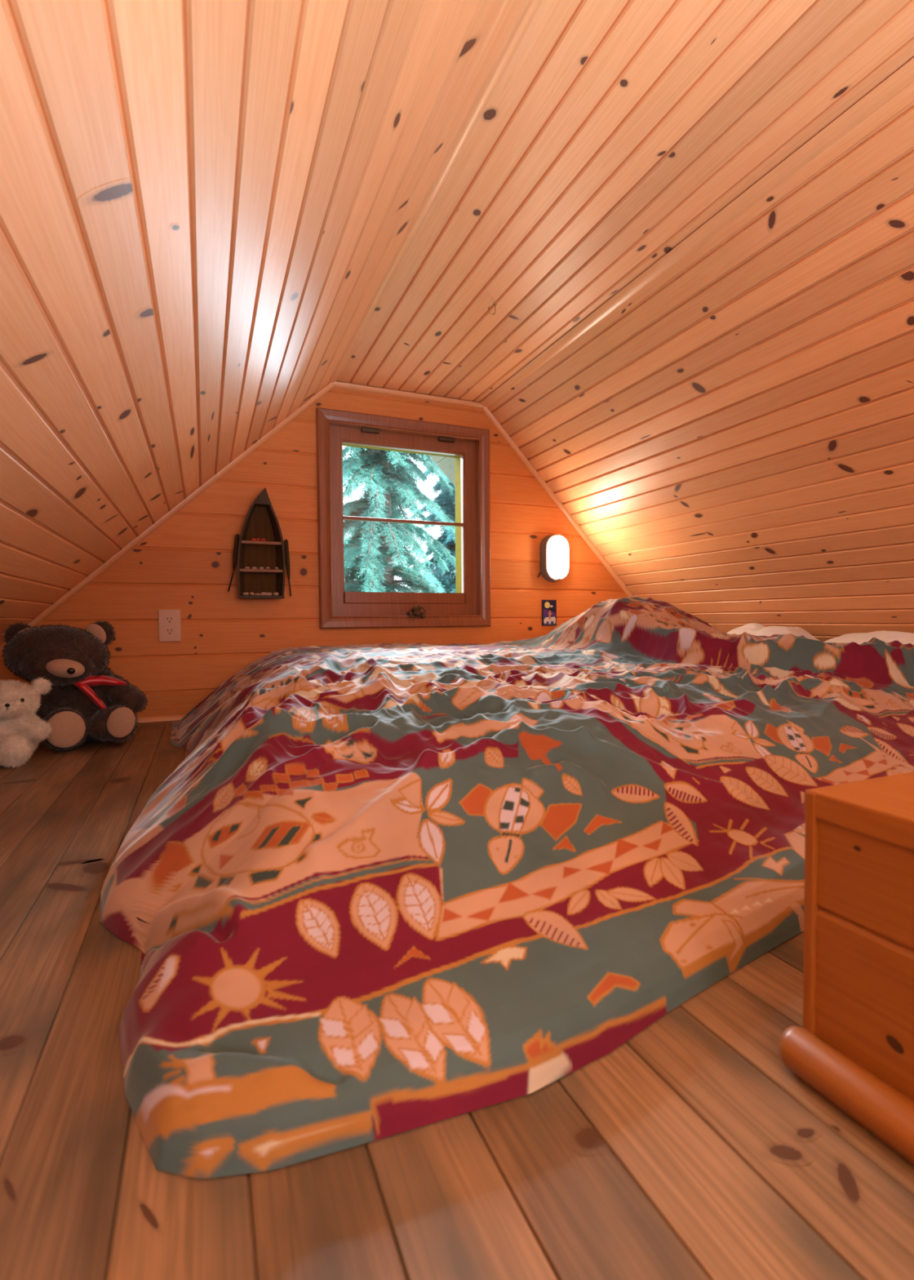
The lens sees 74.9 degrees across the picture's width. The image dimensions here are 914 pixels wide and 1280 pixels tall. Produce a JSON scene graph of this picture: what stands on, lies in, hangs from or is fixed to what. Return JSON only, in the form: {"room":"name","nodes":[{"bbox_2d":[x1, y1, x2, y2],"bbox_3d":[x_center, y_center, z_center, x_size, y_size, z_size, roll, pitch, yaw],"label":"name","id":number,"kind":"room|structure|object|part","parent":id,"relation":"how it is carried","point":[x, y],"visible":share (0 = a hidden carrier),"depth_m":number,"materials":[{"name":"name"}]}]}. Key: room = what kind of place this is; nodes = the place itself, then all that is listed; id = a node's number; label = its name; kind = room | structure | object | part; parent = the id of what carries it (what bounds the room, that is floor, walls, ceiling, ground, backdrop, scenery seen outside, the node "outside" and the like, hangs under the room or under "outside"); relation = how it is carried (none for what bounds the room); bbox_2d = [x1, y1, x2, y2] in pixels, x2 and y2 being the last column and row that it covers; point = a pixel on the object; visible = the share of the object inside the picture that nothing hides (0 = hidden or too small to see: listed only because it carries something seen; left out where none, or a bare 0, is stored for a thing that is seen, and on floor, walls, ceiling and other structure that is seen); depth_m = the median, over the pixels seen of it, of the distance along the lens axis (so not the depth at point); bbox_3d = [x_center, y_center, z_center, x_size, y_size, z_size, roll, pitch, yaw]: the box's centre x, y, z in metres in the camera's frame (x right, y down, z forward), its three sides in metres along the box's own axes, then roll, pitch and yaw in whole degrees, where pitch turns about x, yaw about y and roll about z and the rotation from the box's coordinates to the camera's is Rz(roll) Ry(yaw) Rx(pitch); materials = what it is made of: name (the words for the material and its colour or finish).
{"room":"attic bedroom","nodes":[
{"label":"attic bedroom","id":0,"kind":"room"},
{"bbox_2d":[0,0,533,645],"bbox_3d":[-0.401,-0.289,0.316,1.504,1.387,4.010,-1,2,-23],"label":"ceiling","id":1,"kind":"structure","parent":0,"point":[205,205],"depth_m":0.81,"materials":[{"name":"brown wood"}]},
{"bbox_2d":[0,382,628,717],"bbox_3d":[-0.251,-0.382,2.491,3.367,1.312,0.005,-1,2,-23],"label":"wall","id":2,"kind":"structure","parent":0,"point":[185,565],"depth_m":2.30,"materials":[{"name":"brown wood"}]},
{"bbox_2d":[136,714,186,722],"bbox_3d":[-0.242,0.266,2.504,3.341,0.016,0.016,-1,2,-23],"label":"baseboard","id":3,"kind":"structure","parent":2,"relation":"attached to","point":[160,718],"depth_m":2.15,"materials":[{"name":"brown wood"}]},
{"bbox_2d":[0,382,333,654],"bbox_3d":[-1.131,-0.350,2.109,1.421,1.312,0.017,-1,2,-23],"label":"trim","id":4,"kind":"structure","parent":2,"relation":"attached to","point":[81,585],"depth_m":2.15,"materials":[{"name":"brown wood"}]},
{"bbox_2d":[158,609,181,641],"bbox_3d":[-1.040,-0.052,2.160,0.074,0.116,0.010,-1,2,-23],"label":"wall outlet","id":5,"kind":"object","parent":2,"relation":"attached to","point":[169,620],"visible":1,"depth_m":2.16,"materials":[{"name":"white plastic"}]},
{"bbox_2d":[164,627,174,635],"bbox_3d":[-1.039,-0.031,2.158,0.033,0.027,0.002,-1,2,-23],"label":"receptacle","id":6,"kind":"object","parent":5,"relation":"attached to","point":[168,631],"depth_m":2.16,"materials":[{"name":"white plastic"}]},
{"bbox_2d":[164,616,174,623],"bbox_3d":[-1.039,-0.073,2.156,0.033,0.027,0.002,-1,2,-23],"label":"receptacle","id":7,"kind":"object","parent":5,"relation":"attached to","point":[168,620],"depth_m":2.16,"materials":[{"name":"white plastic"}]},
{"bbox_2d":[227,487,291,599],"bbox_3d":[-0.745,-0.362,2.247,0.230,0.413,0.063,-1,2,-23],"label":"shelf","id":8,"kind":"object","parent":2,"relation":"attached to","point":[260,522],"visible":1,"depth_m":2.26,"materials":[{"name":"brown wood"}]},
{"bbox_2d":[242,591,248,595],"bbox_3d":[-0.786,-0.172,2.220,0.024,0.014,0.016,-1,2,-23],"label":"seashell","id":9,"kind":"object","parent":8,"relation":"on","point":[246,593],"visible":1,"depth_m":2.21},
{"bbox_3d":[-0.751,-0.361,2.273,0.126,0.397,0.006,-1,2,-23],"label":"panel","id":10,"kind":"part","parent":8,"relation":"part of","materials":[{"name":"brown wood"}]},
{"bbox_3d":[-0.740,-0.260,2.251,0.160,0.010,0.052,-1,2,-23],"label":"shelf","id":11,"kind":"part","parent":8,"relation":"part of","materials":[{"name":"brown wood"}]},
{"bbox_3d":[-0.739,-0.364,2.248,0.149,0.010,0.052,-1,2,-23],"label":"shelf","id":12,"kind":"part","parent":8,"relation":"part of","materials":[{"name":"brown wood"}]},
{"bbox_2d":[260,591,266,595],"bbox_3d":[-0.728,-0.173,2.245,0.027,0.014,0.012,-1,2,-23],"label":"seashell","id":13,"kind":"object","parent":8,"relation":"in","point":[263,593],"visible":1,"depth_m":2.24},
{"bbox_2d":[315,407,490,628],"bbox_3d":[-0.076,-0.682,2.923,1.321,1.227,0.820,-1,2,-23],"label":"window","id":14,"kind":"structure","parent":2,"relation":"in","point":[469,606],"depth_m":2.51,"materials":[{"name":"brown wood"}]},
{"bbox_2d":[333,381,482,408],"bbox_3d":[-0.189,-1.018,2.486,0.658,0.017,0.017,-1,2,-23],"label":"trim","id":15,"kind":"structure","parent":2,"relation":"attached to","point":[336,384],"depth_m":2.47,"materials":[{"name":"brown wood"}]},
{"bbox_2d":[542,600,556,626],"bbox_3d":[0.432,-0.126,2.775,0.076,0.120,0.020,-1,2,-23],"label":"switch plate","id":16,"kind":"object","parent":2,"relation":"attached to","point":[548,606],"visible":1,"depth_m":2.78,"materials":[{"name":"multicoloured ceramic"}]},
{"bbox_2d":[539,534,569,582],"bbox_3d":[0.456,-0.378,2.746,0.130,0.220,0.077,-1,2,-23],"label":"lamp","id":17,"kind":"object","parent":2,"relation":"attached to","point":[554,549],"visible":1,"depth_m":2.72,"materials":[{"name":"grey glass"}]},
{"bbox_2d":[547,537,568,578],"bbox_3d":[0.464,-0.378,2.727,0.102,0.190,0.035,-1,2,-23],"label":"diffuser","id":18,"kind":"object","parent":17,"relation":"attached to","point":[557,547],"depth_m":2.71,"materials":[{"name":"white glass"}]},
{"bbox_2d":[480,405,634,597],"bbox_3d":[0.700,-0.391,2.882,1.285,1.312,0.017,-1,2,-23],"label":"trim","id":19,"kind":"structure","parent":2,"relation":"attached to","point":[486,410],"depth_m":2.77,"materials":[{"name":"brown wood"}]},
{"bbox_2d":[0,720,913,1279],"bbox_3d":[0.469,0.331,0.703,3.775,0.003,4.010,-1,2,-23],"label":"floor","id":20,"kind":"structure","parent":0,"point":[689,1149],"depth_m":0.39,"materials":[{"name":"brown wood"}]},
{"bbox_2d":[0,676,53,768],"bbox_3d":[-1.141,0.208,1.513,0.203,0.232,0.199,-1,2,-23],"label":"teddy bear","id":21,"kind":"object","parent":20,"relation":"on","point":[20,727],"visible":1,"depth_m":1.50},
{"bbox_2d":[0,619,147,751],"bbox_3d":[-1.106,0.127,1.738,0.324,0.377,0.330,1,3,40],"label":"teddy bear","id":22,"kind":"object","parent":20,"relation":"on","point":[86,701],"visible":0.94,"depth_m":1.69},
{"bbox_2d":[777,771,913,1164],"bbox_3d":[0.628,0.232,0.284,0.554,0.221,0.631,-1,2,-23],"label":"wooden chest","id":23,"kind":"object","parent":20,"relation":"on","point":[855,1044],"visible":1,"depth_m":0.43,"materials":[{"name":"brown wood"}]},
{"bbox_3d":[0.280,0.220,0.471,0.009,0.202,0.008,-1,2,-23],"label":"corner post","id":24,"kind":"part","parent":23,"relation":"part of","materials":[{"name":"brown wood"}]},
{"bbox_3d":[0.388,0.331,0.188,0.033,0.033,0.626,-1,2,-23],"label":"rail","id":25,"kind":"part","parent":23,"relation":"part of","materials":[{"name":"brown wood"}]},
{"bbox_3d":[0.640,0.132,0.285,0.529,0.021,0.629,-1,2,-23],"label":"lid","id":26,"kind":"part","parent":23,"relation":"part of","materials":[{"name":"brown wood"}]},
{"bbox_3d":[0.408,0.233,0.188,0.016,0.189,0.615,-1,2,-23],"label":"panel","id":27,"kind":"part","parent":23,"relation":"part of","materials":[{"name":"brown wood"}]},
{"bbox_3d":[0.378,0.219,1.997,2.000,0.135,1.250,-1,2,-23],"label":"mattress","id":28,"kind":"object","parent":20,"relation":"on","visible":0},
{"bbox_2d":[99,596,913,1178],"bbox_3d":[0.284,0.082,1.603,2.034,0.433,1.964,-1,2,-23],"label":"duvet","id":29,"kind":"object","parent":28,"relation":"on","point":[380,891],"visible":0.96,"depth_m":0.67,"materials":[{"name":"fabric"}]},
{"bbox_2d":[726,622,819,640],"bbox_3d":[1.197,0.015,2.310,0.200,0.162,0.400,-1,2,-23],"label":"pillow","id":30,"kind":"object","parent":28,"relation":"on","point":[753,628],"visible":0.32,"depth_m":2.22,"materials":[{"name":"white fabric"}]},
{"bbox_2d":[824,631,913,644],"bbox_3d":[1.387,0.049,1.913,0.200,0.159,0.480,-1,2,-23],"label":"pillow","id":31,"kind":"object","parent":28,"relation":"on","point":[904,637],"visible":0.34,"depth_m":1.90,"materials":[{"name":"white fabric"}]},
{"bbox_2d":[336,0,913,402],"bbox_3d":[0.572,-0.981,0.706,0.702,0.009,4.010,-1,2,-23],"label":"ceiling","id":32,"kind":"structure","parent":0,"point":[613,131],"depth_m":1.22,"materials":[{"name":"brown wood"}]},
{"bbox_2d":[331,0,543,382],"bbox_3d":[0.275,-0.961,0.548,0.017,0.007,3.950,-1,2,-23],"label":"trim","id":33,"kind":"structure","parent":32,"relation":"attached to","point":[535,4],"depth_m":1.19,"materials":[{"name":"brown wood"}]},
{"bbox_2d":[488,302,496,315],"bbox_3d":[0.106,-0.991,1.787,0.028,0.036,0.010,-1,2,-23],"label":"hook","id":34,"kind":"object","parent":32,"relation":"attached to","point":[495,304],"visible":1,"depth_m":1.79,"materials":[{"name":"gold metal"}]},
{"bbox_2d":[480,57,913,407],"bbox_3d":[0.877,-0.971,0.803,0.034,0.014,3.950,-1,2,-23],"label":"trim","id":35,"kind":"structure","parent":32,"relation":"attached to","point":[903,77],"depth_m":1.35,"materials":[{"name":"brown wood"}]},
{"bbox_2d":[487,82,913,641],"bbox_3d":[1.500,-0.309,1.119,1.373,1.401,4.010,-1,2,-23],"label":"ceiling","id":36,"kind":"structure","parent":0,"point":[735,438],"depth_m":1.77,"materials":[{"name":"brown wood"}]},
{"label":"outside","id":37,"kind":"structure","parent":0,"visible":0},
{"bbox_3d":[-3.819,2.601,14.323,28.000,0.100,22.800,-1,2,-23],"label":"ground","id":38,"kind":"structure","parent":37,"visible":0},
{"bbox_2d":[342,446,455,592],"bbox_3d":[-0.731,-0.933,5.749,2.199,7.502,2.364,-1,2,-7],"label":"evergreen tree","id":39,"kind":"object","parent":38,"relation":"on","point":[388,476],"visible":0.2,"depth_m":5.47,"materials":[{"name":"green plant"}]},
{"bbox_2d":[408,466,455,592],"bbox_3d":[0.079,-1.576,9.390,2.262,8.526,2.353,0,2,9],"label":"evergreen tree","id":40,"kind":"object","parent":38,"relation":"on","point":[447,504],"visible":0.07,"depth_m":9.19,"materials":[{"name":"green plant"}]}
]}

